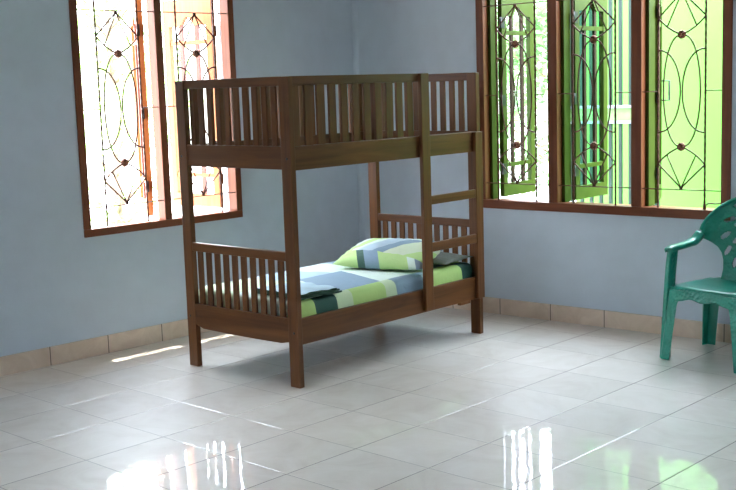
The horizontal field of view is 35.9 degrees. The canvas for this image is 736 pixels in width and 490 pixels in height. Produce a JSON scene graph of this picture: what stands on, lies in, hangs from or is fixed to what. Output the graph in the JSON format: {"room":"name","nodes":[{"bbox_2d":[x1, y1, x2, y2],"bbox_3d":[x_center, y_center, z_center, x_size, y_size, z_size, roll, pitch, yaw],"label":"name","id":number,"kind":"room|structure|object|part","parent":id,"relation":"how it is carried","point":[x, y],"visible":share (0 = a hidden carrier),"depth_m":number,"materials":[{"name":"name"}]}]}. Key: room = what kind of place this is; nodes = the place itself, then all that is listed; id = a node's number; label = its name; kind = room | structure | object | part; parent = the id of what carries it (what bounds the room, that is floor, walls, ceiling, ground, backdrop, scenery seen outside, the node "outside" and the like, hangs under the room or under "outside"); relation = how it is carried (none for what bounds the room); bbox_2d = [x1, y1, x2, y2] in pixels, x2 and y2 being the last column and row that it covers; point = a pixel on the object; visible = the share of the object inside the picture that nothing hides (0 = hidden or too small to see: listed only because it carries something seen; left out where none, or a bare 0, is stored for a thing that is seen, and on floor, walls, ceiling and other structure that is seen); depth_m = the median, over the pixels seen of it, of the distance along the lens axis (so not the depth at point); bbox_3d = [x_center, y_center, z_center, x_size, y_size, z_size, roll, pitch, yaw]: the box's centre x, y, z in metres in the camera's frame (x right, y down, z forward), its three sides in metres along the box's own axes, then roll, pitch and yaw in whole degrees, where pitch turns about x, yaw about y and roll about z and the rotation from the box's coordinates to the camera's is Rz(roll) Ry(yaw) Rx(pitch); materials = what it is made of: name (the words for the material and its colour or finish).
{"room":"dormitory","nodes":[
{"label":"dormitory","id":0,"kind":"room"},
{"bbox_2d":[0,0,359,356],"bbox_3d":[-3.013,-0.613,5.195,0.120,3.000,8.540,6,11,44],"label":"wall","id":1,"kind":"structure","parent":0,"point":[58,285],"depth_m":6.64,"materials":[{"name":"blue paint"}]},
{"bbox_2d":[0,319,211,375],"bbox_3d":[-2.833,0.808,5.437,0.010,0.107,7.989,6,11,44],"label":"baseboard","id":2,"kind":"structure","parent":1,"relation":"attached to","point":[48,356],"depth_m":6.65,"materials":[{"name":"tile"}]},
{"bbox_2d":[68,0,242,237],"bbox_3d":[-1.451,-0.858,7.074,0.582,1.466,1.170,6,11,44],"label":"window","id":3,"kind":"structure","parent":1,"relation":"in","point":[176,13],"depth_m":6.98,"materials":[{"name":"brown wood"}]},
{"bbox_2d":[77,0,163,225],"bbox_3d":[-1.450,-0.804,6.687,0.015,1.367,0.522,6,11,44],"label":"grille","id":4,"kind":"object","parent":3,"relation":"attached to","point":[152,11],"depth_m":6.76,"materials":[{"name":"black metal"}]},
{"bbox_3d":[-1.251,-0.137,6.998,0.082,0.046,1.170,6,11,44],"label":"sill","id":5,"kind":"part","parent":3,"relation":"part of","materials":[{"name":"brown wood"}]},
{"bbox_2d":[161,0,234,211],"bbox_3d":[-1.054,-0.872,7.084,0.015,1.367,0.504,6,11,44],"label":"grille","id":6,"kind":"object","parent":3,"relation":"attached to","point":[226,9],"depth_m":7.12,"materials":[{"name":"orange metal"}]},
{"bbox_2d":[352,0,364,241],"bbox_3d":[-0.071,-1.104,8.032,0.035,3.000,0.035,5,10,40],"label":"trim","id":7,"kind":"structure","parent":1,"relation":"attached to","point":[354,2],"depth_m":8.11,"materials":[{"name":"blue paint"}]},
{"bbox_2d":[0,307,735,489],"bbox_3d":[0.423,1.208,2.505,9.600,0.080,8.900,6,11,43],"label":"floor","id":8,"kind":"structure","parent":0,"point":[423,401],"depth_m":5.31,"materials":[{"name":"beige tile"}]},
{"bbox_2d":[175,72,484,388],"bbox_3d":[-0.163,-0.174,6.544,0.902,1.577,1.578,5,11,42],"label":"bunk bed","id":9,"kind":"object","parent":8,"relation":"on","point":[286,138],"visible":0.95,"depth_m":6.12,"materials":[{"name":"brown wood"}]},
{"bbox_3d":[-0.986,-0.107,6.256,0.070,1.576,0.034,5,11,42],"label":"corner post","id":10,"kind":"part","parent":9,"relation":"part of","materials":[{"name":"brown wood"}]},
{"bbox_3d":[-0.710,-0.837,5.881,0.739,0.047,0.026,5,11,42],"label":"rail","id":11,"kind":"part","parent":9,"relation":"part of","materials":[{"name":"brown wood"}]},
{"bbox_3d":[-0.704,-0.666,5.905,0.672,0.302,0.014,5,11,42],"label":"slat panel","id":12,"kind":"part","parent":9,"relation":"part of","materials":[{"name":"brown wood"}]},
{"bbox_3d":[-0.682,0.034,6.003,0.739,0.047,0.026,5,11,42],"label":"rail","id":13,"kind":"part","parent":9,"relation":"part of","materials":[{"name":"brown wood"}]},
{"bbox_3d":[-0.676,0.204,6.027,0.672,0.300,0.014,5,11,42],"label":"slat panel","id":14,"kind":"part","parent":9,"relation":"part of","materials":[{"name":"brown wood"}]},
{"bbox_3d":[-0.520,-0.788,6.737,0.015,0.306,1.462,5,11,42],"label":"slat panel","id":15,"kind":"part","parent":9,"relation":"part of","materials":[{"name":"brown wood"}]},
{"bbox_3d":[-0.385,-0.051,5.718,0.070,1.576,0.034,5,11,42],"label":"corner post","id":16,"kind":"part","parent":9,"relation":"part of","materials":[{"name":"brown wood"}]},
{"bbox_2d":[198,261,471,317],"bbox_3d":[-0.157,0.246,6.611,0.819,0.171,1.505,5,11,42],"label":"mattress","id":17,"kind":"object","parent":9,"relation":"on","point":[357,285],"visible":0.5,"depth_m":6.37,"materials":[{"name":"fabric"}]},
{"bbox_2d":[257,282,341,300],"bbox_3d":[-0.372,0.238,6.023,0.312,0.032,0.372,-9,11,-43],"label":"sheet","id":18,"kind":"object","parent":17,"relation":"on","point":[308,289],"visible":0.48,"depth_m":5.96,"materials":[{"name":"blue fabric"}]},
{"bbox_2d":[333,238,441,269],"bbox_3d":[0.140,0.049,6.764,0.600,0.156,0.390,3,9,30],"label":"pillow","id":19,"kind":"object","parent":17,"relation":"on","point":[373,253],"visible":0.92,"depth_m":6.66,"materials":[{"name":"fabric"}]},
{"bbox_2d":[433,252,472,264],"bbox_3d":[0.297,0.069,6.965,0.640,0.056,0.290,4,10,38],"label":"pillow","id":20,"kind":"object","parent":17,"relation":"on","point":[444,258],"visible":0.23,"depth_m":6.79,"materials":[{"name":"grey fabric"}]},
{"bbox_3d":[-0.066,-0.697,5.980,0.015,0.306,0.934,5,11,42],"label":"slat panel","id":21,"kind":"part","parent":9,"relation":"part of","materials":[{"name":"brown wood"}]},
{"bbox_3d":[-0.037,-0.875,5.992,0.025,0.045,1.038,5,11,42],"label":"guard rail","id":22,"kind":"part","parent":9,"relation":"part of","materials":[{"name":"brown wood"}]},
{"bbox_3d":[0.043,-0.298,7.387,0.070,1.576,0.034,5,11,42],"label":"corner post","id":23,"kind":"part","parent":9,"relation":"part of","materials":[{"name":"brown wood"}]},
{"bbox_3d":[0.325,-0.857,7.036,0.672,0.302,0.014,5,11,42],"label":"slat panel","id":24,"kind":"part","parent":9,"relation":"part of","materials":[{"name":"brown wood"}]},
{"bbox_3d":[0.347,-0.157,7.134,0.739,0.047,0.026,5,11,42],"label":"rail","id":25,"kind":"part","parent":9,"relation":"part of","materials":[{"name":"brown wood"}]},
{"bbox_3d":[0.353,0.013,7.158,0.672,0.300,0.014,5,11,42],"label":"slat panel","id":26,"kind":"part","parent":9,"relation":"part of","materials":[{"name":"brown wood"}]},
{"bbox_3d":[0.319,-1.028,7.012,0.739,0.047,0.026,5,11,42],"label":"rail","id":27,"kind":"part","parent":9,"relation":"part of","materials":[{"name":"brown wood"}]},
{"bbox_3d":[0.644,-0.242,6.849,0.070,1.576,0.034,5,11,42],"label":"corner post","id":28,"kind":"part","parent":9,"relation":"part of","materials":[{"name":"brown wood"}]},
{"bbox_2d":[660,197,735,373],"bbox_3d":[1.961,0.173,6.101,0.587,0.876,0.624,-8,10,-38],"label":"plastic chair","id":29,"kind":"object","parent":8,"relation":"on","point":[713,293],"visible":1,"depth_m":6.17,"materials":[{"name":"teal plastic"}]},
{"bbox_3d":[1.636,0.317,6.176,0.114,0.592,0.040,-8,10,-38],"label":"arm post","id":30,"kind":"part","parent":29,"relation":"part of","materials":[{"name":"green plastic"}]},
{"bbox_3d":[1.682,0.424,6.143,0.146,0.385,0.151,-8,10,-38],"label":"leg","id":31,"kind":"part","parent":29,"relation":"part of","materials":[{"name":"green plastic"}]},
{"bbox_3d":[1.733,-0.020,6.238,0.343,0.086,0.069,-10,11,-44],"label":"arm","id":32,"kind":"part","parent":29,"relation":"part of","materials":[{"name":"green plastic"}]},
{"bbox_3d":[1.930,0.223,6.082,0.416,0.024,0.420,-8,10,-38],"label":"seat","id":33,"kind":"part","parent":29,"relation":"part of","materials":[{"name":"green plastic"}]},
{"bbox_3d":[1.933,0.375,6.400,0.098,0.395,0.121,0,8,14],"label":"leg","id":34,"kind":"part","parent":29,"relation":"part of","materials":[{"name":"green plastic"}]},
{"bbox_3d":[2.108,-0.034,6.194,0.180,0.483,0.577,-8,10,-38],"label":"backrest","id":35,"kind":"part","parent":29,"relation":"part of","materials":[{"name":"green plastic"}]},
{"bbox_3d":[1.911,0.457,5.856,0.146,0.385,0.151,-8,10,-38],"label":"leg","id":36,"kind":"part","parent":29,"relation":"part of","materials":[{"name":"green plastic"}]},
{"bbox_2d":[357,0,735,324],"bbox_3d":[3.359,-0.824,5.234,8.900,3.000,0.120,5,10,40],"label":"wall","id":37,"kind":"structure","parent":0,"point":[617,263],"depth_m":7.34,"materials":[{"name":"blue paint"}]},
{"bbox_2d":[446,297,731,342],"bbox_3d":[3.253,0.608,5.479,8.589,0.105,0.010,5,10,40],"label":"baseboard","id":38,"kind":"structure","parent":37,"relation":"attached to","point":[560,313],"depth_m":7.04,"materials":[{"name":"tile"}]},
{"bbox_2d":[475,0,732,220],"bbox_3d":[1.538,-0.951,7.050,1.708,1.466,0.554,5,10,40],"label":"window","id":39,"kind":"structure","parent":37,"relation":"in","point":[563,68],"depth_m":7.06,"materials":[{"name":"brown wood"}]},
{"bbox_2d":[483,0,547,201],"bbox_3d":[0.940,-0.955,7.215,0.473,1.367,0.015,5,10,40],"label":"grille","id":40,"kind":"object","parent":39,"relation":"attached to","point":[488,143],"depth_m":7.32,"materials":[{"name":"black metal"}]},
{"bbox_2d":[557,0,630,205],"bbox_3d":[1.362,-0.919,6.859,0.501,1.367,0.015,5,10,40],"label":"grille","id":41,"kind":"object","parent":39,"relation":"attached to","point":[561,112],"depth_m":6.97,"materials":[{"name":"black metal"}]},
{"bbox_3d":[1.417,-0.225,6.981,1.708,0.055,0.112,5,10,40],"label":"sill","id":42,"kind":"part","parent":39,"relation":"part of","materials":[{"name":"brown wood"}]},
{"bbox_3d":[1.857,-0.963,7.087,0.051,0.132,0.012,1,8,17],"label":"pull handle","id":43,"kind":"part","parent":39,"relation":"part of","materials":[{"name":"metal"}]},
{"bbox_2d":[642,0,721,209],"bbox_3d":[1.792,-0.882,6.496,0.489,1.367,0.015,5,10,40],"label":"grille","id":44,"kind":"object","parent":39,"relation":"attached to","point":[646,91],"depth_m":6.58,"materials":[{"name":"black metal"}]},
{"label":"outside","id":45,"kind":"structure","parent":0,"visible":0},
{"bbox_3d":[15.345,-0.186,10.754,20.100,0.150,23.540,6,11,43],"label":"ground","id":46,"kind":"structure","parent":45,"visible":0},
{"bbox_2d":[570,0,659,205],"bbox_3d":[1.714,-0.923,8.134,0.785,2.900,0.056,5,10,40],"label":"gate","id":47,"kind":"object","parent":46,"relation":"on","point":[623,112],"visible":0.09,"depth_m":8.09,"materials":[{"name":"green metal"}]},
{"bbox_3d":[1.700,-0.936,8.155,0.665,0.090,0.008,5,10,40],"label":"panel","id":48,"kind":"part","parent":47,"relation":"part of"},
{"bbox_3d":[1.702,-0.876,8.163,0.735,2.700,0.040,5,10,40],"label":"frame","id":49,"kind":"part","parent":47,"relation":"part of","materials":[{"name":"green paint"}]},
{"bbox_2d":[576,0,722,207],"bbox_3d":[4.305,-0.728,7.514,6.580,2.720,0.151,5,10,40],"label":"wall","id":50,"kind":"structure","parent":46,"relation":"on","point":[681,50],"depth_m":8.91,"materials":[{"name":"green paint"}]},
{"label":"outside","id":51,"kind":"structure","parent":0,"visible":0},
{"bbox_2d":[87,136,575,225],"bbox_3d":[-8.072,-0.430,17.891,23.890,0.150,45.000,6,11,43],"label":"ground","id":52,"kind":"structure","parent":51,"point":[129,172],"depth_m":20.59,"materials":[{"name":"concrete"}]},
{"bbox_2d":[84,47,173,226],"bbox_3d":[-2.174,-0.634,9.748,1.428,2.133,1.100,2,9,24],"label":"shrub","id":53,"kind":"object","parent":52,"relation":"on","point":[121,216],"visible":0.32,"depth_m":9.72,"materials":[{"name":"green plant"}]},
{"bbox_2d":[76,0,218,223],"bbox_3d":[-2.778,-1.841,12.334,2.264,3.844,2.297,0,8,13],"label":"leafy tree","id":54,"kind":"object","parent":52,"relation":"on","point":[81,4],"visible":0.37,"depth_m":12.21,"materials":[{"name":"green plant"}]},
{"bbox_2d":[497,0,547,198],"bbox_3d":[2.050,-1.683,12.785,2.474,3.102,2.535,-1,8,3],"label":"leafy tree","id":55,"kind":"object","parent":52,"relation":"on","point":[541,14],"visible":0.16,"depth_m":12.78,"materials":[{"name":"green plant"}]}
]}

